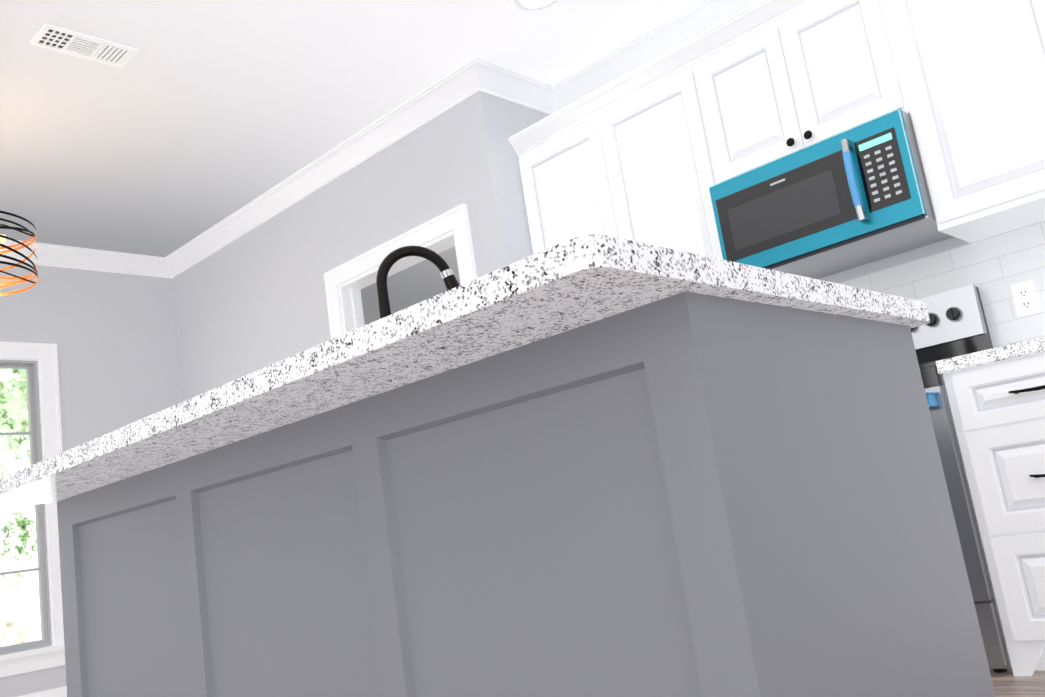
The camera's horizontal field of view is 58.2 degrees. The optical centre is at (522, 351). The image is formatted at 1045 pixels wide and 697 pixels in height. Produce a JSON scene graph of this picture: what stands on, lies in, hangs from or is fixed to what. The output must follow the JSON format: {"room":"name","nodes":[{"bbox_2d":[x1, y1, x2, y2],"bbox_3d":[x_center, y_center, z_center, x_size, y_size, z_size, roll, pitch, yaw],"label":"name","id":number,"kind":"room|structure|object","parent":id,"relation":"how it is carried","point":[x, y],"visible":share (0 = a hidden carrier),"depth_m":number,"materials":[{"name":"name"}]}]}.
{"room":"kitchen","nodes":[
{"label":"kitchen","id":0,"kind":"room"},
{"bbox_2d":[0,262,181,696],"bbox_3d":[-4.924,0.585,3.293,0.120,2.740,8.120,-18,-14,41],"label":"wall","id":1,"kind":"structure","parent":0,"point":[113,336],"depth_m":5.87,"materials":[{"name":"grey paint"}]},
{"bbox_2d":[0,341,64,677],"bbox_3d":[-3.337,0.839,4.892,0.170,1.871,1.854,-18,-14,41],"label":"window","id":2,"kind":"structure","parent":1,"relation":"in","point":[34,432],"depth_m":5.44,"materials":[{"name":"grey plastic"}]},
{"bbox_2d":[18,686,66,696],"bbox_3d":[-4.726,1.830,2.960,0.016,0.138,8.000,-18,-14,41],"label":"baseboard","id":3,"kind":"structure","parent":1,"relation":"attached to","point":[59,692],"depth_m":5.21,"materials":[{"name":"white wood"}]},
{"bbox_2d":[0,239,171,277],"bbox_3d":[-5.085,-0.716,3.429,0.084,0.115,8.000,-18,-14,41],"label":"crown molding","id":4,"kind":"structure","parent":1,"relation":"attached to","point":[52,255],"depth_m":5.93,"materials":[{"name":"white wood"}]},
{"bbox_2d":[172,91,522,401],"bbox_3d":[-1.063,0.365,5.174,3.040,2.740,0.120,-18,-14,41],"label":"wall","id":5,"kind":"structure","parent":0,"point":[252,301],"depth_m":5.16,"materials":[{"name":"grey paint"}]},
{"bbox_2d":[164,56,491,277],"bbox_3d":[-1.263,-0.934,5.289,3.034,0.115,0.084,-18,-14,41],"label":"crown molding","id":6,"kind":"structure","parent":5,"relation":"attached to","point":[460,84],"depth_m":5.00,"materials":[{"name":"white wood"}]},
{"bbox_2d":[324,203,476,338],"bbox_3d":[-0.469,0.478,4.609,1.128,2.134,0.164,-18,-14,41],"label":"door frame","id":7,"kind":"structure","parent":5,"relation":"attached to","point":[346,282],"depth_m":4.80,"materials":[{"name":"white wood"}]},
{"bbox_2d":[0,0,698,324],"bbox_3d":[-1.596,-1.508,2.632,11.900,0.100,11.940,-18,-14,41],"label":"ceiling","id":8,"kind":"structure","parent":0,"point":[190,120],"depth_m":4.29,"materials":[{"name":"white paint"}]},
{"bbox_2d":[0,210,37,295],"bbox_3d":[-2.440,-0.664,4.118,0.530,0.732,0.530,-18,-14,41],"label":"pendant light","id":9,"kind":"object","parent":8,"relation":"hanging from","point":[3,238],"visible":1,"depth_m":4.14,"materials":[{"name":"black metal"}]},
{"bbox_2d":[30,23,138,67],"bbox_3d":[-1.740,-1.216,3.739,0.160,0.008,0.360,-18,-14,41],"label":"ceiling vent","id":10,"kind":"object","parent":8,"relation":"in","point":[63,40],"visible":1,"depth_m":3.73,"materials":[{"name":"white metal"}]},
{"bbox_2d":[514,0,557,10],"bbox_3d":[0.063,-1.462,3.874,0.196,0.008,0.196,-18,-14,41],"label":"recessed light","id":11,"kind":"object","parent":8,"relation":"in","point":[532,5],"visible":1,"depth_m":3.91,"materials":[{"name":"white"}]},
{"bbox_2d":[498,98,548,258],"bbox_3d":[1.157,0.087,5.470,0.120,2.740,3.320,-18,-14,41],"label":"wall","id":12,"kind":"structure","parent":0,"point":[516,118],"depth_m":4.43,"materials":[{"name":"grey paint"}]},
{"bbox_2d":[483,62,555,112],"bbox_3d":[-0.028,-1.271,4.511,0.084,0.115,0.420,-18,-14,41],"label":"crown molding","id":13,"kind":"structure","parent":12,"relation":"attached to","point":[508,84],"depth_m":4.53,"materials":[{"name":"white wood"}]},
{"bbox_2d":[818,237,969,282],"bbox_3d":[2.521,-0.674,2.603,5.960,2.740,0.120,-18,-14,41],"label":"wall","id":14,"kind":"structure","parent":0,"point":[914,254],"depth_m":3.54,"materials":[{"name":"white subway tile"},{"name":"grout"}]},
{"bbox_2d":[508,32,731,259],"bbox_3d":[0.532,-0.617,4.138,1.064,1.050,0.346,-18,-14,41],"label":"upper cabinet","id":15,"kind":"object","parent":14,"relation":"attached to","point":[652,150],"depth_m":3.96,"materials":[{"name":"white paint"}]},
{"bbox_2d":[544,0,759,114],"bbox_3d":[2.259,-1.952,2.775,5.960,0.115,0.084,-18,-14,41],"label":"crown molding","id":16,"kind":"structure","parent":14,"relation":"attached to","point":[701,15],"depth_m":4.32,"materials":[{"name":"white wood"}]},
{"bbox_2d":[704,0,911,176],"bbox_3d":[1.107,-1.024,3.623,0.760,0.622,0.346,-18,-14,41],"label":"upper cabinet","id":17,"kind":"object","parent":14,"relation":"attached to","point":[789,76],"depth_m":3.47,"materials":[{"name":"white paint"}]},
{"bbox_2d":[709,108,952,278],"bbox_3d":[1.138,-0.534,3.482,0.754,0.385,0.466,-18,-14,41],"label":"over-the-range microwave","id":18,"kind":"object","parent":17,"relation":"attached to","point":[854,197],"visible":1,"depth_m":3.33,"materials":[{"name":"teal metal"}]},
{"bbox_2d":[884,0,1044,255],"bbox_3d":[1.745,-1.016,3.026,1.066,1.050,0.346,-18,-14,41],"label":"upper cabinet","id":19,"kind":"object","parent":14,"relation":"attached to","point":[973,71],"depth_m":3.05,"materials":[{"name":"white paint"}]},
{"bbox_2d":[1010,280,1040,317],"bbox_3d":[1.724,-0.182,3.217,0.072,0.116,0.008,-18,-14,41],"label":"outlet","id":20,"kind":"object","parent":14,"relation":"attached to","point":[1025,298],"visible":1,"depth_m":3.21,"materials":[{"name":"white plastic"}]},
{"bbox_2d":[990,668,1044,696],"bbox_3d":[-1.179,1.250,2.099,11.900,0.100,11.940,-18,-14,41],"label":"floor","id":21,"kind":"structure","parent":0,"point":[1008,683],"depth_m":2.55,"materials":[{"name":"wood"}]},
{"bbox_2d":[40,270,995,696],"bbox_3d":[-0.219,0.609,2.136,2.174,0.875,0.821,-18,-14,41],"label":"kitchen island","id":22,"kind":"object","parent":21,"relation":"on","point":[596,466],"depth_m":1.49,"materials":[{"name":"grey paint"}]},
{"bbox_2d":[0,234,927,506],"bbox_3d":[-0.350,0.163,2.154,2.196,0.043,1.050,-18,-14,41],"label":"island countertop","id":23,"kind":"structure","parent":22,"relation":"on","point":[576,279],"depth_m":1.38,"materials":[{"name":"white stone"}]},
{"bbox_2d":[376,246,457,313],"bbox_3d":[-0.253,-0.061,2.236,0.175,0.395,0.253,-18,-14,41],"label":"faucet","id":24,"kind":"object","parent":23,"relation":"on","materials":[{"name":"black metal"}]},
{"bbox_2d":[911,284,1011,672],"bbox_3d":[1.192,0.430,3.195,0.758,1.209,0.681,-18,-14,41],"label":"range","id":25,"kind":"object","parent":21,"relation":"on","point":[957,325],"visible":0.19,"depth_m":2.79,"materials":[{"name":"silver metal"}]},
{"bbox_2d":[943,352,1044,675],"bbox_3d":[1.733,0.436,2.766,0.572,0.875,0.630,-18,-14,41],"label":"base cabinet","id":26,"kind":"object","parent":21,"relation":"on","point":[998,410],"depth_m":2.66,"materials":[{"name":"white paint"}]},
{"bbox_2d":[936,336,1044,375],"bbox_3d":[1.812,-0.059,2.704,0.998,0.040,0.650,-18,-14,41],"label":"countertop","id":27,"kind":"structure","parent":26,"relation":"on","point":[1037,344],"depth_m":2.70,"materials":[{"name":"white stone"}]},
{"label":"outside","id":28,"kind":"structure","parent":0,"visible":0},
{"bbox_2d":[0,369,44,648],"bbox_3d":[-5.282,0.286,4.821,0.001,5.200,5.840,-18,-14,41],"label":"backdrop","id":29,"kind":"structure","parent":28,"point":[17,531],"depth_m":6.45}
]}

